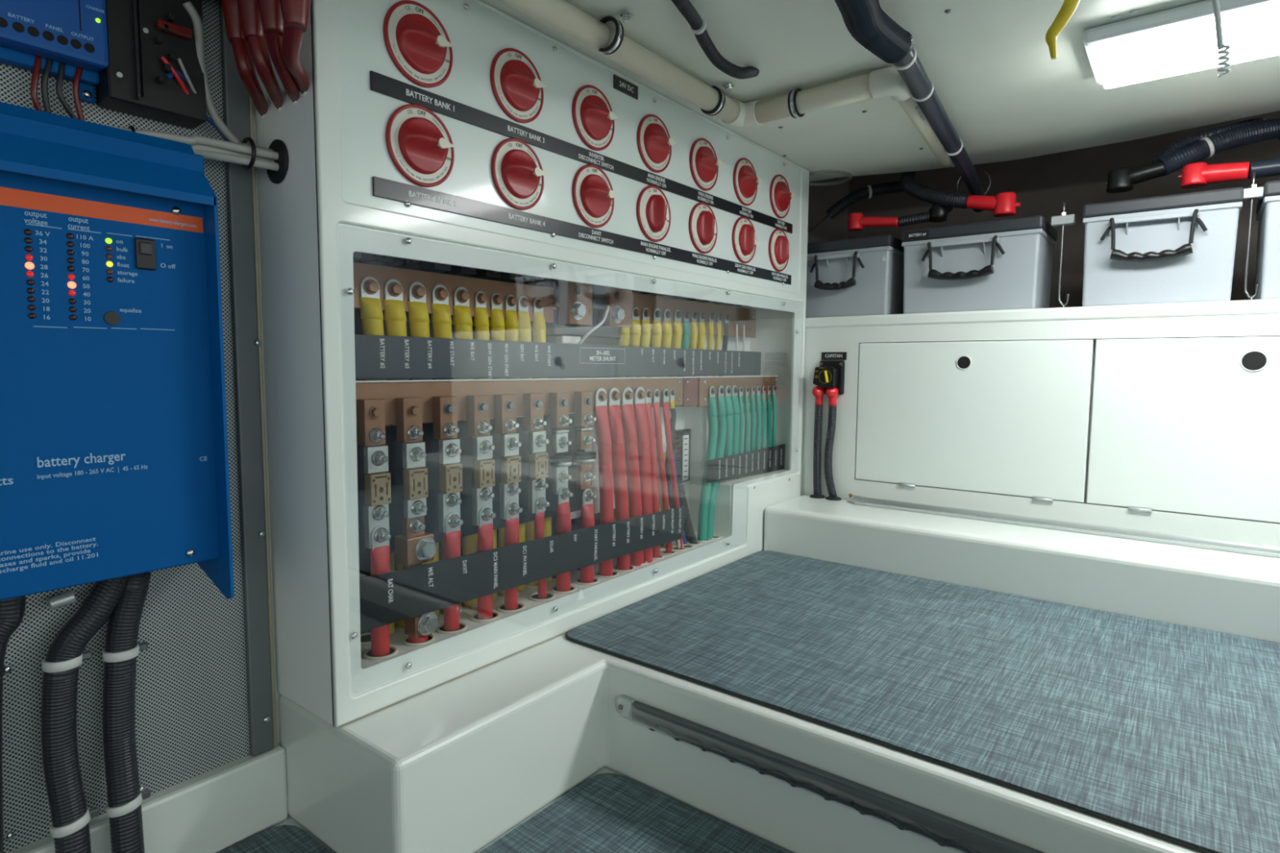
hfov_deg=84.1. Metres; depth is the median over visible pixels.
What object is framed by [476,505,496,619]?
cable
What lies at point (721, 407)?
cable
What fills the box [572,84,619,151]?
switch
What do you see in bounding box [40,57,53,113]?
wire
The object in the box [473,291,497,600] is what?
cable
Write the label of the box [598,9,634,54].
clamp
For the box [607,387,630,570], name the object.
cable
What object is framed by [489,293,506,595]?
cable
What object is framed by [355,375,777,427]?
copper busbar
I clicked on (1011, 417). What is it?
door
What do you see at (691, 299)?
block
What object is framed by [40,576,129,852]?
conduit
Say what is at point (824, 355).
label plate
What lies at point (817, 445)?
cable
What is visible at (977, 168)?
ring
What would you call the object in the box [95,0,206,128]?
control box
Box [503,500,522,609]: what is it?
cable
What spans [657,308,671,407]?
cable
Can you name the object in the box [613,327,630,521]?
cable
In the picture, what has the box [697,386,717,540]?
cable
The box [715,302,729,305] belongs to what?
block
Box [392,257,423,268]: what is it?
block
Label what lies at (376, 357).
label strip
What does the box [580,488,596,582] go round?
cable
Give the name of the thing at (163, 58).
wire
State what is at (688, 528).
conduit
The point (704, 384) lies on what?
copper busbar
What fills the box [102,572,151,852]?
conduit
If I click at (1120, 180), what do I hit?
boot
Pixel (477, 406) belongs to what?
fuse
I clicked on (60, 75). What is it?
wire
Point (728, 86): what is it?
clamp
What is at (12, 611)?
conduit
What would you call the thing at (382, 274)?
copper busbar
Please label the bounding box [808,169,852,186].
ring
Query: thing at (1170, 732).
mat
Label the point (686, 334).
cable
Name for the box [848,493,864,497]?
pin catch
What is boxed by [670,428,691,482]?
block
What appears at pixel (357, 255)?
block
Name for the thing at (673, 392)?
cable
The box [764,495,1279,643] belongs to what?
step
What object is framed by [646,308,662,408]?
cable
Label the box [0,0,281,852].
wall
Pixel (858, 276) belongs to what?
battery
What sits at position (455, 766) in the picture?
platform
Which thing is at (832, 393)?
boot
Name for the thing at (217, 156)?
cable
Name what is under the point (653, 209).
switch
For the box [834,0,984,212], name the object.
conduit
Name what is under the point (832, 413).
cable
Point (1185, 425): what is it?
door
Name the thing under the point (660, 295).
block
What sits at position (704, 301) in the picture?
block
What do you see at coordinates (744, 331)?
wire
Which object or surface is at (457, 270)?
block
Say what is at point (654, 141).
switch
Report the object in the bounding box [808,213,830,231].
wire
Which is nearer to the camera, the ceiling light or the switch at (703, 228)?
the ceiling light
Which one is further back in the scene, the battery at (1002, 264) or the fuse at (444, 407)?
the battery at (1002, 264)
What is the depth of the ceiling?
1.42 m
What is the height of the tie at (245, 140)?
0.044 m
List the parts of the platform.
light strip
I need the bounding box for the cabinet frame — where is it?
[800,298,1279,546]
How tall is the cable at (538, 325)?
0.586 m
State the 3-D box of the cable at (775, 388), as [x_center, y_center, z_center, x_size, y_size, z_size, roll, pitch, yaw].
[0.404,0.010,2.141,0.015,0.266,0.023,4,6,38]
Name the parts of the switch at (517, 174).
knob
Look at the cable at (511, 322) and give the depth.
1.38 m
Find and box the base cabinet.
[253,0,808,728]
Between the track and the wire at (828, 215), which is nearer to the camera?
the track
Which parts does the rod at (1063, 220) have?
rod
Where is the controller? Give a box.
[0,0,108,103]
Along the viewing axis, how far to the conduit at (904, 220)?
2.05 m
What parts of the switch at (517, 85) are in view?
knob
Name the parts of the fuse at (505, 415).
steel plate, steel plate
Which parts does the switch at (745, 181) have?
knob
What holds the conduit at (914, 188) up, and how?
attached to the boot at (1004, 204)
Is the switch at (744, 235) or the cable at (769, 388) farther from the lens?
the cable at (769, 388)
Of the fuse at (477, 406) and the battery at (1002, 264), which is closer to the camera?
the fuse at (477, 406)
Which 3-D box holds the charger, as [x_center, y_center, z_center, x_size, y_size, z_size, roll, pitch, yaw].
[-0.715,-0.056,0.761,0.128,0.589,0.451,4,6,38]
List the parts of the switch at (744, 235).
knob, knob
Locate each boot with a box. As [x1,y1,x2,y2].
[812,386,825,405]
[825,387,838,405]
[846,212,898,231]
[928,204,948,222]
[965,191,1020,217]
[1106,160,1166,193]
[1178,161,1249,188]
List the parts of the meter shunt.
resistance plate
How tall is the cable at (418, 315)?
0.590 m
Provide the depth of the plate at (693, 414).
1.89 m
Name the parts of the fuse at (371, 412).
steel plate, steel plate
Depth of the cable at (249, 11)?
0.90 m
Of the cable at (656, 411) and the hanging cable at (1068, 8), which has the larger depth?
the cable at (656, 411)
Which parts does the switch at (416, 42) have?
knob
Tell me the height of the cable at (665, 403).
0.418 m
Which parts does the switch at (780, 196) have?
knob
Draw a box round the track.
[845,496,1279,558]
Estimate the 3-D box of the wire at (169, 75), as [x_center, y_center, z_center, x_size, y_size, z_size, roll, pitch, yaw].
[-0.578,-0.416,0.943,0.028,0.086,0.097,4,6,38]
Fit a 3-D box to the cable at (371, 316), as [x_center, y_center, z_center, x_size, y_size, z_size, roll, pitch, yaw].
[-0.431,0.052,1.173,0.049,0.590,0.048,2,5,17]
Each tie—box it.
[128,124,135,132]
[240,137,256,169]
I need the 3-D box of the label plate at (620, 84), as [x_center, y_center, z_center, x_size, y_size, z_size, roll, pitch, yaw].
[-0.028,-0.680,1.421,0.003,0.026,0.076,4,6,38]
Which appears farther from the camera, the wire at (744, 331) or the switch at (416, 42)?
the wire at (744, 331)
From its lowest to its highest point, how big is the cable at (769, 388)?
0.266 m
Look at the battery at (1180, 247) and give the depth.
1.64 m
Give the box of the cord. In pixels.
[1211,0,1230,77]
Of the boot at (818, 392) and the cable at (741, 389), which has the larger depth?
the boot at (818, 392)
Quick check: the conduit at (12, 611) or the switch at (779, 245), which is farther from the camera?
the switch at (779, 245)
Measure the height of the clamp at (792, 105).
0.056 m
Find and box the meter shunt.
[543,278,631,344]
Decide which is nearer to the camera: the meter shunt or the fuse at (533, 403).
the fuse at (533, 403)
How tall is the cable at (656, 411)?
0.418 m
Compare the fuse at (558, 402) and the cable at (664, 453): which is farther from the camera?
the cable at (664, 453)
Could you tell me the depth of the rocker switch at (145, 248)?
0.85 m
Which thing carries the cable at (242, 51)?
attached to the block
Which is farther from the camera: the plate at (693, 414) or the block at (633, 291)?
the plate at (693, 414)
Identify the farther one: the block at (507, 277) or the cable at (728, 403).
the cable at (728, 403)
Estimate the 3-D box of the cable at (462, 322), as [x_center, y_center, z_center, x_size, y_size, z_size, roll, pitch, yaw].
[-0.320,0.041,1.317,0.049,0.590,0.048,2,5,17]
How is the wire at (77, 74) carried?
attached to the controller
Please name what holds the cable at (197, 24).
attached to the control box at (134, 82)
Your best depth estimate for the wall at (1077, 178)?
2.43 m
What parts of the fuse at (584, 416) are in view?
steel plate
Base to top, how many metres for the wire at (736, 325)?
0.136 m
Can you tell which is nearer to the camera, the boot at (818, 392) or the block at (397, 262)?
the block at (397, 262)
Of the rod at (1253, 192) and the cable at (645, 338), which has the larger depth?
the cable at (645, 338)
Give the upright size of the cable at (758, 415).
0.266 m
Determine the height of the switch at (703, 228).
0.117 m
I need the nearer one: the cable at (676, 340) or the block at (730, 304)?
the cable at (676, 340)
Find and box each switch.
[134,237,156,270]
[382,0,453,88]
[385,103,455,186]
[489,48,546,123]
[490,137,546,209]
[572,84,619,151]
[572,164,618,227]
[636,114,676,173]
[636,185,671,242]
[688,137,724,191]
[688,202,717,253]
[732,216,755,263]
[733,157,763,205]
[768,228,789,271]
[769,174,796,218]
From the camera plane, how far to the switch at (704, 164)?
1.64 m
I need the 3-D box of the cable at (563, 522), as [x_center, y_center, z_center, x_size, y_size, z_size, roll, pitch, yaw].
[-0.151,0.234,1.414,0.032,0.233,0.039,-2,5,-23]
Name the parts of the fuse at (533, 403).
steel plate, steel plate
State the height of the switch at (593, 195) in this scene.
0.117 m
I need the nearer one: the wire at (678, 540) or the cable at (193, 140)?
the cable at (193, 140)
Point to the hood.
(43, 153)
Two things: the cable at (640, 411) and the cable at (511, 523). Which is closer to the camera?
the cable at (511, 523)
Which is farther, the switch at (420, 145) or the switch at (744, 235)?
the switch at (744, 235)
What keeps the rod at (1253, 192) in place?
on the cabinet frame
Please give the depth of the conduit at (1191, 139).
1.69 m
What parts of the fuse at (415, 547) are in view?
steel plate, steel plate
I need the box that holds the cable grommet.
[266,138,288,183]
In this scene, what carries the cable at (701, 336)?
attached to the copper busbar at (740, 316)
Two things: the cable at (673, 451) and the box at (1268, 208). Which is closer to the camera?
the box at (1268, 208)
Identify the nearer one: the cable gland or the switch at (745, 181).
the cable gland
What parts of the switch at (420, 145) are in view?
knob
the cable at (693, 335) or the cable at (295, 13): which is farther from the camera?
the cable at (693, 335)
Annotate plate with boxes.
[613,74,638,99]
[684,405,702,482]
[821,351,846,359]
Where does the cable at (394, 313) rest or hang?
attached to the copper busbar at (382, 274)
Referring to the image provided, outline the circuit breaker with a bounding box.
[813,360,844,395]
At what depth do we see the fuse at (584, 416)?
1.45 m
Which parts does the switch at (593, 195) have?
knob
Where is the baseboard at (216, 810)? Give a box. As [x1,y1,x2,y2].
[9,744,287,852]
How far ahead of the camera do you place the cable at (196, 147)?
0.95 m
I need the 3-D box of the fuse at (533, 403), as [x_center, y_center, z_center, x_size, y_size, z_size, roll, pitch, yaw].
[-0.192,0.051,1.343,0.048,0.226,0.034,4,6,38]
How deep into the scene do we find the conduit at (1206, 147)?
1.64 m
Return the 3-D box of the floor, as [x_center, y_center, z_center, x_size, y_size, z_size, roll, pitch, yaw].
[0.162,0.743,-0.007,3.400,0.060,3.500,4,6,38]
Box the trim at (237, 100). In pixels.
[218,0,276,756]
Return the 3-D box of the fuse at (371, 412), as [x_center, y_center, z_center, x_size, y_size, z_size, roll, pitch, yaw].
[-0.399,0.072,1.078,0.048,0.226,0.034,4,6,38]
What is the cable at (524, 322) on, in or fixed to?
attached to the copper busbar at (382, 274)
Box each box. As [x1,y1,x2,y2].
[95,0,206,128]
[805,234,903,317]
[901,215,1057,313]
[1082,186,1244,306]
[1254,179,1279,299]
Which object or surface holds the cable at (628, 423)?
attached to the copper busbar at (686, 388)
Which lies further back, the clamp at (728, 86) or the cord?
the clamp at (728, 86)
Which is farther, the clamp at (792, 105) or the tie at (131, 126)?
the clamp at (792, 105)
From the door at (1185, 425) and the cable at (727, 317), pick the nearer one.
the door at (1185, 425)
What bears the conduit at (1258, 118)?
attached to the conduit at (1206, 147)
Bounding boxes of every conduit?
[0,595,26,852]
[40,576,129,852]
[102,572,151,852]
[670,418,697,543]
[671,0,759,79]
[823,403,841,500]
[826,180,903,219]
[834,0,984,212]
[898,207,952,226]
[899,170,970,208]
[1150,119,1270,163]
[1156,117,1279,176]
[1231,117,1279,140]
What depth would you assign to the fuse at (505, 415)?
1.28 m
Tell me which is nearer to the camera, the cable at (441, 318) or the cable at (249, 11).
the cable at (249, 11)
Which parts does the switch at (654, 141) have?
knob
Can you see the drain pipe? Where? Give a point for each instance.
(562, 16)
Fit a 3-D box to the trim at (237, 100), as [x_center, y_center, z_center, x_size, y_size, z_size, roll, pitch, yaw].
[-0.572,-0.086,1.038,0.015,1.172,0.038,4,6,38]
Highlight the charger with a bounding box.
[0,102,234,600]
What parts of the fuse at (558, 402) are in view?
steel plate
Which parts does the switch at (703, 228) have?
knob, knob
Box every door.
[855,339,1093,502]
[1086,336,1279,523]
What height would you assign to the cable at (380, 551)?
0.226 m
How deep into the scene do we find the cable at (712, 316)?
1.96 m
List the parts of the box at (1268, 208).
lid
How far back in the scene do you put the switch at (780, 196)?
1.94 m
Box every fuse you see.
[356,398,391,548]
[395,397,439,638]
[432,395,462,533]
[466,395,494,525]
[494,394,521,519]
[523,393,549,513]
[549,391,572,494]
[574,391,596,489]
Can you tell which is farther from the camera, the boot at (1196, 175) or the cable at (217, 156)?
the boot at (1196, 175)
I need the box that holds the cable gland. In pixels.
[47,589,76,609]
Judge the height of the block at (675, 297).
0.024 m
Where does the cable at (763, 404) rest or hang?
hanging from the copper busbar at (704, 384)
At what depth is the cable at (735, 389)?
1.94 m
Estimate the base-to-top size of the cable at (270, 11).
0.165 m
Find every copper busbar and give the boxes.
[353,262,560,323]
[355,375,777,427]
[629,292,755,337]
[696,376,777,407]
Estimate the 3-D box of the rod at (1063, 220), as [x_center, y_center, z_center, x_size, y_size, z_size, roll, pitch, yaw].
[1.071,-0.431,1.802,0.052,0.270,0.032,4,6,38]
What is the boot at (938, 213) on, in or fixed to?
attached to the battery at (1002, 264)
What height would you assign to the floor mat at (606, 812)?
0.006 m
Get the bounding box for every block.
[353,251,360,259]
[361,253,393,265]
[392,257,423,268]
[422,261,451,272]
[448,265,476,275]
[474,268,501,279]
[497,271,523,281]
[519,275,544,284]
[631,289,642,293]
[639,291,659,295]
[657,293,675,297]
[670,296,689,299]
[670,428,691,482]
[686,297,703,302]
[698,300,717,303]
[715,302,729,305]
[727,303,742,306]
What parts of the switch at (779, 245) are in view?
knob, knob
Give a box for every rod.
[1050,201,1076,307]
[1243,172,1263,299]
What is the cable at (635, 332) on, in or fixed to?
attached to the copper busbar at (740, 316)
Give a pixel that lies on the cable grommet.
(279, 146)
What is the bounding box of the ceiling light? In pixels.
[1082,0,1279,88]
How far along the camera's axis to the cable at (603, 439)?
1.50 m
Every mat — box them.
[218,773,789,852]
[564,551,1279,852]
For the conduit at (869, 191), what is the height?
0.121 m
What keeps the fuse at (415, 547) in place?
attached to the copper busbar at (686, 388)
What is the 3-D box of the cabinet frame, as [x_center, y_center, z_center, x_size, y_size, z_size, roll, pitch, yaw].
[1.628,0.037,1.821,3.400,0.660,0.856,4,6,38]
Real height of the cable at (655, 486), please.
0.418 m
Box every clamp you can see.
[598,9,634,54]
[700,82,734,115]
[787,88,804,118]
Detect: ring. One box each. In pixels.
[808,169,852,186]
[955,167,991,194]
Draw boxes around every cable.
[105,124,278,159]
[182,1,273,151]
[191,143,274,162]
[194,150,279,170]
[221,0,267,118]
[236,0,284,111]
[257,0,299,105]
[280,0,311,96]
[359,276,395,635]
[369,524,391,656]
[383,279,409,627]
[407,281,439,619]
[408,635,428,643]
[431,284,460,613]
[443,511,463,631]
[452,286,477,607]
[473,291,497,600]
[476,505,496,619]
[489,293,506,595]
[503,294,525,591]
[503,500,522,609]
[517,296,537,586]
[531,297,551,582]
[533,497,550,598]
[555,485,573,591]
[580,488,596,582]
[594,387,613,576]
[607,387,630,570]
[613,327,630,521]
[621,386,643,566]
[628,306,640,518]
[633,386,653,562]
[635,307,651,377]
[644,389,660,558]
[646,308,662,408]
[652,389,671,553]
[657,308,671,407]
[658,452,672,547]
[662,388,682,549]
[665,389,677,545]
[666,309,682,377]
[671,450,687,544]
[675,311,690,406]
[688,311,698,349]
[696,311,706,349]
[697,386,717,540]
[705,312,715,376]
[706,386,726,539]
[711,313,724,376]
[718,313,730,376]
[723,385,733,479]
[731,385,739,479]
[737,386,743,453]
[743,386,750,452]
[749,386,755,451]
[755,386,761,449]
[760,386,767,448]
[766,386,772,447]
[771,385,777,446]
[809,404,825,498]
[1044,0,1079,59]
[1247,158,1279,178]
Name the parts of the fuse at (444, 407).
steel plate, steel plate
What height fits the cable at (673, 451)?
0.258 m
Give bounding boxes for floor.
[263,766,793,852]
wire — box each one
[30,55,42,111]
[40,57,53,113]
[55,62,78,119]
[72,66,84,120]
[160,55,189,94]
[164,69,228,141]
[177,57,196,93]
[677,539,680,548]
[735,324,737,351]
[742,324,745,351]
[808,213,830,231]
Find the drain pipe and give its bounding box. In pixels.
[498,0,952,165]
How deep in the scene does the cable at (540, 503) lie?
1.35 m
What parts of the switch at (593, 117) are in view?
knob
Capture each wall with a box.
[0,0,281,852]
[807,111,1279,307]
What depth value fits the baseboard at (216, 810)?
1.02 m
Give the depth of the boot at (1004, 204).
1.90 m
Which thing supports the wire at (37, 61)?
attached to the controller
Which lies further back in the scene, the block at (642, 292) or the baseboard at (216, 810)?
the block at (642, 292)
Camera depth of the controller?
0.81 m
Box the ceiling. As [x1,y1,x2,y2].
[480,0,1279,182]
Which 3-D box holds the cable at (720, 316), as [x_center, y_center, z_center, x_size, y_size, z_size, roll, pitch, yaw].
[0.214,-0.090,2.016,0.022,0.458,0.050,-3,6,-34]
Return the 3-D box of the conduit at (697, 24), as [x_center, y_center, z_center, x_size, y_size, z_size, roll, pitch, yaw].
[0.056,-0.655,1.037,0.056,0.049,0.800,2,5,23]
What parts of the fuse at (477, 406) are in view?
steel plate, steel plate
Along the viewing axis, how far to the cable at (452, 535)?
1.19 m
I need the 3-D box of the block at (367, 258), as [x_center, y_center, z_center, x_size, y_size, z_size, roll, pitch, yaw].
[-0.429,-0.284,1.169,0.050,0.027,0.036,4,6,38]
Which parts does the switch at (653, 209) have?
knob, knob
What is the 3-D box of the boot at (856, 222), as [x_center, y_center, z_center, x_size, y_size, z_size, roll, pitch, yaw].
[0.696,-0.618,2.125,0.162,0.055,0.044,4,6,38]
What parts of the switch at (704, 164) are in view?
knob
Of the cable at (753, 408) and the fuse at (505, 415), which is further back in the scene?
the cable at (753, 408)
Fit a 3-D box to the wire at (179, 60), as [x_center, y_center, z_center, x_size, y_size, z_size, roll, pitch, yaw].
[-0.582,-0.450,0.914,0.008,0.038,0.029,1,5,10]
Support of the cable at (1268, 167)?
on the box at (1268, 208)
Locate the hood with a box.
[0,102,216,205]
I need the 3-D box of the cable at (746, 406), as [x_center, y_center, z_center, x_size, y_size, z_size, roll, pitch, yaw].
[0.302,0.020,2.011,0.017,0.266,0.024,4,6,38]
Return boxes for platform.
[279,549,1200,852]

